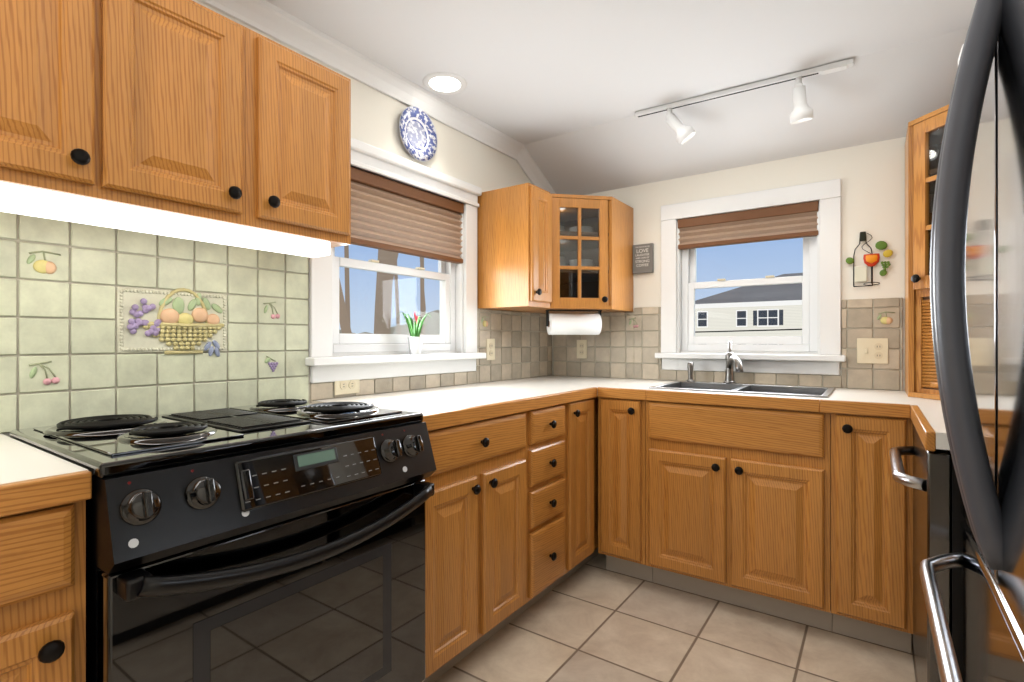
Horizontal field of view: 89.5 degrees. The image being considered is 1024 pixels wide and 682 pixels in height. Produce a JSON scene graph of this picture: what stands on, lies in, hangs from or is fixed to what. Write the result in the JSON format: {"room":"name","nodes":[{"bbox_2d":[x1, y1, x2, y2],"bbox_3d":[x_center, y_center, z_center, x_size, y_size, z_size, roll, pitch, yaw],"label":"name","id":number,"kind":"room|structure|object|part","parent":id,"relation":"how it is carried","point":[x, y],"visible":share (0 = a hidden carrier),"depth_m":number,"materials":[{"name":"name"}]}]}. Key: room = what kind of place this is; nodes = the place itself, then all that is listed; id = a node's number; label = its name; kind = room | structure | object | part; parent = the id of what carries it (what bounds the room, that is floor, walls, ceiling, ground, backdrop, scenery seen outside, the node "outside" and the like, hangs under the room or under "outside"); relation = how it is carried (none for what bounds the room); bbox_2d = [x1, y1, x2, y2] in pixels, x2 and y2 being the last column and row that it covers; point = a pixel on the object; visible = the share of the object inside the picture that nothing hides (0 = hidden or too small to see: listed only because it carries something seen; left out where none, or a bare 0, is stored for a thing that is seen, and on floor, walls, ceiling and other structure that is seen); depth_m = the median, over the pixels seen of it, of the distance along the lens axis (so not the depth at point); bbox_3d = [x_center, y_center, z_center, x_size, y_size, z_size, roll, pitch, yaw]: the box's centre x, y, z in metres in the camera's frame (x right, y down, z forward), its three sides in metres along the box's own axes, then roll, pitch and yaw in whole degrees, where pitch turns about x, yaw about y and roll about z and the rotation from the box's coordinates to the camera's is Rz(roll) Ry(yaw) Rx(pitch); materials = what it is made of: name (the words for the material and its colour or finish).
{"room":"kitchen","nodes":[
{"label":"kitchen","id":0,"kind":"room"},
{"bbox_2d":[2,0,540,436],"bbox_3d":[-1.248,-0.045,1.311,0.150,2.350,5.310,0,0,35],"label":"wall","id":1,"kind":"structure","parent":0,"point":[375,116],"depth_m":2.44,"materials":[{"name":"white paint"}]},
{"bbox_2d":[0,0,244,225],"bbox_3d":[-1.008,-0.575,1.198,0.363,0.530,0.639,0,0,35],"label":"upper cabinet","id":2,"kind":"object","parent":1,"relation":"attached to","point":[139,103],"visible":0.98,"depth_m":1.15,"materials":[{"name":"brown wood"}]},
{"bbox_2d":[0,182,329,257],"bbox_3d":[-1.063,-0.287,0.973,0.091,0.043,1.610,0,0,35],"label":"under-cabinet light","id":3,"kind":"object","parent":2,"relation":"attached to","point":[27,201],"visible":0.98,"depth_m":1.21,"materials":[{"name":"white plastic"}]},
{"bbox_2d":[0,212,551,433],"bbox_3d":[-0.863,-0.045,1.705,0.024,0.528,3.898,0,0,35],"label":"tile backsplash","id":4,"kind":"structure","parent":1,"relation":"attached to","point":[98,321],"depth_m":1.49,"materials":[{"name":"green tile"}]},
{"bbox_2d":[334,380,359,394],"bbox_3d":[-0.642,0.172,2.016,0.008,0.070,0.115,0,0,35],"label":"electrical outlet","id":5,"kind":"object","parent":4,"relation":"attached to","point":[346,387],"visible":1,"depth_m":2.01,"materials":[{"name":"beige plastic"}]},
{"bbox_2d":[486,339,494,359],"bbox_3d":[-0.113,0.045,2.768,0.008,0.115,0.070,0,0,35],"label":"electrical outlet","id":6,"kind":"object","parent":4,"relation":"attached to","point":[490,349],"visible":1,"depth_m":2.76,"materials":[{"name":"beige plastic"}]},
{"bbox_2d":[243,27,350,247],"bbox_3d":[-0.727,-0.575,1.598,0.363,0.530,0.339,0,0,35],"label":"upper cabinet","id":7,"kind":"object","parent":1,"relation":"attached to","point":[297,144],"visible":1,"depth_m":1.48,"materials":[{"name":"brown wood"}]},
{"bbox_2d":[198,0,555,193],"bbox_3d":[-1.204,-0.973,1.189,0.060,0.294,5.156,0,0,35],"label":"crown molding","id":8,"kind":"structure","parent":1,"relation":"attached to","point":[275,22],"depth_m":2.07,"materials":[{"name":"white"}]},
{"bbox_2d":[305,138,485,382],"bbox_3d":[-0.506,-0.319,2.311,0.215,0.947,1.000,0,0,35],"label":"window","id":9,"kind":"structure","parent":1,"relation":"in","point":[326,366],"depth_m":2.26,"materials":[{"name":"white wood"}]},
{"bbox_3d":[-0.526,-0.315,2.326,0.064,0.726,0.756,0,0,35],"label":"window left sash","id":10,"kind":"part","parent":9,"relation":"part of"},
{"bbox_2d":[351,167,463,263],"bbox_3d":[-0.480,-0.539,2.293,0.047,0.298,0.768,0,0,35],"label":"window blind","id":11,"kind":"object","parent":9,"relation":"attached to","point":[391,215],"visible":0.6,"depth_m":2.27,"materials":[{"name":"brown"}]},
{"bbox_2d":[398,312,430,354],"bbox_3d":[-0.430,-0.036,2.294,0.094,0.190,0.198,0,0,35],"label":"bromeliad","id":12,"kind":"object","parent":9,"relation":"on","point":[415,340],"visible":1,"depth_m":2.27,"materials":[{"name":"green plant"}]},
{"bbox_2d":[399,106,437,161],"bbox_3d":[-0.425,-0.930,2.328,0.020,0.238,0.238,0,0,35],"label":"plate","id":13,"kind":"object","parent":1,"relation":"attached to","point":[418,133],"visible":1,"depth_m":2.33,"materials":[{"name":"blue ceramic"}]},
{"bbox_2d":[478,183,551,309],"bbox_3d":[0.028,-0.470,2.672,0.363,0.600,0.204,0,0,35],"label":"upper cabinet","id":14,"kind":"object","parent":1,"relation":"attached to","point":[515,247],"visible":1,"depth_m":2.59,"materials":[{"name":"brown wood"}]},
{"bbox_2d":[504,193,632,313],"bbox_3d":[0.321,-0.470,2.930,0.550,0.600,0.550,0,0,35],"label":"upper cabinet","id":15,"kind":"object","parent":1,"relation":"attached to","point":[592,252],"visible":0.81,"depth_m":2.76,"materials":[{"name":"brown wood"}]},
{"bbox_2d":[546,310,601,334],"bbox_3d":[0.339,-0.102,2.829,0.308,0.136,0.116,0,0,-10],"label":"paper towel holder","id":16,"kind":"object","parent":15,"relation":"attached to","point":[572,324],"visible":1,"depth_m":2.79,"materials":[{"name":"white paper"}]},
{"bbox_2d":[266,0,976,194],"bbox_3d":[-0.240,-1.030,0.511,2.720,0.420,5.460,0,0,35],"label":"ceiling","id":17,"kind":"structure","parent":0,"point":[563,91],"depth_m":2.08,"materials":[{"name":"white paint"}]},
{"bbox_2d":[423,72,466,94],"bbox_3d":[-0.291,-1.117,2.246,0.192,0.006,0.192,0,0,35],"label":"recessed light","id":18,"kind":"object","parent":17,"relation":"in","point":[445,83],"visible":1,"depth_m":2.24,"materials":[{"name":"white plastic"}]},
{"bbox_2d":[635,58,853,145],"bbox_3d":[0.996,-1.017,2.313,0.891,0.200,0.113,0,0,35],"label":"track light","id":19,"kind":"object","parent":17,"relation":"attached to","point":[802,111],"visible":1,"depth_m":2.22,"materials":[{"name":"white plastic"}]},
{"bbox_2d":[434,553,917,681],"bbox_3d":[-0.240,1.180,0.511,2.720,0.100,5.460,0,0,35],"label":"floor","id":20,"kind":"structure","parent":0,"point":[593,620],"depth_m":1.92,"materials":[{"name":"tile"}]},
{"bbox_2d":[0,500,85,681],"bbox_3d":[-1.083,0.696,0.856,0.632,0.868,0.454,0,0,35],"label":"base cabinet","id":21,"kind":"object","parent":20,"relation":"on","point":[42,595],"visible":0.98,"depth_m":0.83,"materials":[{"name":"brown wood"}]},
{"bbox_2d":[0,434,91,516],"bbox_3d":[-1.350,0.243,0.494,0.618,0.047,1.356,0,0,35],"label":"countertop","id":22,"kind":"structure","parent":21,"relation":"on","point":[32,478],"depth_m":0.85,"materials":[{"name":"white laminate"}]},
{"bbox_2d":[10,399,436,681],"bbox_3d":[-0.685,0.657,1.325,0.687,0.946,0.760,0,0,35],"label":"range","id":23,"kind":"object","parent":20,"relation":"on","point":[279,540],"visible":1,"depth_m":1.09,"materials":[{"name":"black metal"}]},
{"bbox_2d":[423,412,525,681],"bbox_3d":[-0.340,0.696,1.913,0.632,0.868,0.593,0,0,35],"label":"base cabinet","id":24,"kind":"object","parent":20,"relation":"on","point":[475,556],"visible":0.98,"depth_m":1.72,"materials":[{"name":"brown wood"}]},
{"bbox_2d":[314,379,599,430],"bbox_3d":[-0.188,0.243,2.145,0.621,0.047,1.146,0,0,35],"label":"countertop","id":25,"kind":"structure","parent":24,"relation":"on","point":[448,406],"depth_m":2.01,"materials":[{"name":"white laminate"}]},
{"bbox_2d":[506,404,564,624],"bbox_3d":[-0.081,0.696,2.281,0.632,0.868,0.305,0,0,35],"label":"base cabinet","id":26,"kind":"object","parent":20,"relation":"on","point":[545,496],"visible":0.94,"depth_m":2.09,"materials":[{"name":"brown wood"}]},
{"bbox_2d":[547,398,593,593],"bbox_3d":[0.086,0.696,2.519,0.632,0.868,0.274,0,0,35],"label":"base cabinet","id":27,"kind":"object","parent":20,"relation":"on","point":[579,481],"visible":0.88,"depth_m":2.33,"materials":[{"name":"brown wood"}]},
{"bbox_2d":[576,397,598,570],"bbox_3d":[0.312,0.696,2.901,0.566,0.868,0.606,0,0,35],"label":"base cabinet","id":28,"kind":"object","parent":20,"relation":"on","point":[587,559],"visible":0.04,"depth_m":2.56,"materials":[{"name":"brown wood"}]},
{"bbox_2d":[521,375,623,382],"bbox_3d":[0.330,0.239,2.885,0.618,0.040,0.360,0,0,35],"label":"countertop","id":29,"kind":"structure","parent":28,"relation":"on","point":[598,379],"depth_m":3.03,"materials":[{"name":"white laminate"}]},
{"bbox_2d":[598,397,652,581],"bbox_3d":[0.665,0.696,2.635,0.234,0.868,0.632,0,0,35],"label":"base cabinet","id":30,"kind":"object","parent":20,"relation":"on","point":[622,485],"visible":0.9,"depth_m":2.40,"materials":[{"name":"brown wood"}]},
{"bbox_2d":[646,400,831,631],"bbox_3d":[1.055,0.696,2.361,0.714,0.868,0.632,0,0,35],"label":"base cabinet","id":31,"kind":"object","parent":20,"relation":"on","point":[738,506],"visible":1,"depth_m":2.10,"materials":[{"name":"brown wood"}]},
{"bbox_2d":[548,379,940,417],"bbox_3d":[1.065,0.243,2.367,2.416,0.047,0.619,0,0,35],"label":"countertop","id":32,"kind":"structure","parent":31,"relation":"on","point":[867,402],"depth_m":2.09,"materials":[{"name":"white laminate"}]},
{"bbox_2d":[723,341,742,383],"bbox_3d":[1.087,0.106,2.535,0.123,0.213,0.206,0,0,35],"label":"faucet","id":33,"kind":"object","parent":32,"relation":"on","point":[731,359],"visible":1,"depth_m":2.59,"materials":[{"name":"silver metal"}]},
{"bbox_2d":[649,381,834,397],"bbox_3d":[1.059,0.301,2.384,0.714,0.177,0.457,0,0,35],"label":"sink basin","id":34,"kind":"object","parent":32,"relation":"in","point":[807,391],"visible":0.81,"depth_m":2.44,"materials":[{"name":"silver metal"}]},
{"bbox_2d":[686,362,694,381],"bbox_3d":[0.940,0.162,2.719,0.044,0.103,0.044,0,0,35],"label":"sprayer","id":35,"kind":"object","parent":34,"relation":"on","point":[690,366],"visible":1,"depth_m":2.71,"materials":[{"name":"silver metal"}]},
{"bbox_2d":[905,104,948,399],"bbox_3d":[1.804,-0.321,1.851,0.610,1.079,0.610,0,0,35],"label":"upper cabinet","id":36,"kind":"object","parent":32,"relation":"on","point":[924,138],"visible":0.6,"depth_m":2.00,"materials":[{"name":"brown wood"}]},
{"bbox_2d":[831,413,912,652],"bbox_3d":[1.448,0.696,2.084,0.243,0.868,0.632,0,0,35],"label":"base cabinet","id":37,"kind":"object","parent":20,"relation":"on","point":[871,550],"visible":1,"depth_m":1.85,"materials":[{"name":"brown wood"}]},
{"bbox_2d":[904,399,949,450],"bbox_3d":[1.433,0.243,1.331,0.621,0.047,0.615,0,0,35],"label":"countertop","id":38,"kind":"structure","parent":37,"relation":"on","point":[926,415],"depth_m":1.45,"materials":[{"name":"white laminate"}]},
{"bbox_2d":[889,424,964,681],"bbox_3d":[1.412,0.697,1.357,0.675,0.867,0.594,0,0,35],"label":"dishwasher","id":39,"kind":"object","parent":20,"relation":"on","point":[932,482],"visible":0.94,"depth_m":1.27,"materials":[{"name":"black"}]},
{"bbox_2d":[920,0,1023,681],"bbox_3d":[0.983,0.237,0.709,0.635,1.785,0.910,0,0,35],"label":"refrigerator","id":40,"kind":"object","parent":20,"relation":"on","point":[977,276],"visible":1,"depth_m":0.83,"materials":[{"name":"grey metal"}]},
{"bbox_2d":[551,137,905,390],"bbox_3d":[1.287,-0.045,2.683,2.420,2.350,0.150,0,0,35],"label":"wall","id":41,"kind":"structure","parent":0,"point":[871,176],"depth_m":2.41,"materials":[{"name":"white paint"}]},
{"bbox_2d":[633,243,653,273],"bbox_3d":[0.749,-0.470,2.953,0.118,0.165,0.022,0,0,35],"label":"sign","id":42,"kind":"object","parent":41,"relation":"attached to","point":[643,258],"visible":1,"depth_m":2.94,"materials":[{"name":"grey"}]},
{"bbox_2d":[553,298,902,390],"bbox_3d":[0.989,0.014,2.788,1.788,0.411,0.017,0,0,35],"label":"tile backsplash","id":43,"kind":"structure","parent":41,"relation":"attached to","point":[626,345],"depth_m":2.77,"materials":[{"name":"beige tile"}]},
{"bbox_2d":[577,340,586,358],"bbox_3d":[0.429,0.050,3.175,0.070,0.115,0.008,0,0,35],"label":"electrical outlet","id":44,"kind":"object","parent":43,"relation":"attached to","point":[582,349],"visible":1,"depth_m":3.17,"materials":[{"name":"beige plastic"}]},
{"bbox_2d":[857,338,887,363],"bbox_3d":[1.626,0.045,2.331,0.116,0.115,0.012,0,0,35],"label":"outlet","id":45,"kind":"object","parent":43,"relation":"attached to","point":[872,350],"visible":1,"depth_m":2.33,"materials":[{"name":"beige plastic"}]},
{"bbox_2d":[655,179,845,374],"bbox_3d":[1.215,-0.297,2.694,0.890,0.915,0.215,0,0,35],"label":"window","id":46,"kind":"structure","parent":41,"relation":"in","point":[827,358],"depth_m":2.60,"materials":[{"name":"white wood"}]},
{"bbox_2d":[678,201,817,249],"bbox_3d":[1.197,-0.587,2.668,0.668,0.162,0.047,0,0,35],"label":"window blind","id":47,"kind":"object","parent":46,"relation":"attached to","point":[793,221],"visible":0.85,"depth_m":2.64,"materials":[{"name":"brown"}]},
{"bbox_3d":[1.230,-0.302,2.715,0.656,0.711,0.064,0,0,35],"label":"window back sash","id":48,"kind":"part","parent":46,"relation":"part of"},
{"bbox_2d":[846,231,892,286],"bbox_3d":[1.616,-0.373,2.339,0.176,0.250,0.018,0,0,35],"label":"wall decoration","id":49,"kind":"object","parent":41,"relation":"attached to","point":[871,259],"visible":1,"depth_m":2.34,"materials":[{"name":"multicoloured metal"}]},
{"label":"outside","id":50,"kind":"structure","parent":0,"visible":0},
{"bbox_3d":[15.859,10.230,25.522,240.000,0.200,180.000,0,0,35],"label":"ground","id":51,"kind":"structure","parent":50,"visible":0},
{"bbox_2d":[339,245,425,334],"bbox_3d":[-3.657,-8.636,13.385,22.331,37.558,15.190,0,0,35],"label":"trees","id":52,"kind":"object","parent":51,"relation":"on","point":[381,316],"depth_m":10.22,"materials":[{"name":"brown plant"}]},
{"bbox_2d":[695,273,809,344],"bbox_3d":[38.238,1.880,40.320,45.400,16.500,15.050,0,0,35],"label":"house","id":53,"kind":"structure","parent":51,"relation":"on","point":[767,295],"depth_m":44.62,"materials":[{"name":"white"}]},
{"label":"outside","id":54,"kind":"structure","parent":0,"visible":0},
{"bbox_2d":[339,310,439,343],"bbox_3d":[-25.468,2.584,24.450,37.702,10.460,76.280,0,0,35],"label":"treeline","id":55,"kind":"object","parent":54,"point":[433,321],"depth_m":37.85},
{"bbox_2d":[695,329,801,332],"bbox_3d":[6.145,-0.177,11.700,28.001,0.919,0.242,0,0,35],"label":"cables","id":56,"kind":"object","parent":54,"point":[747,330],"depth_m":12.02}
]}

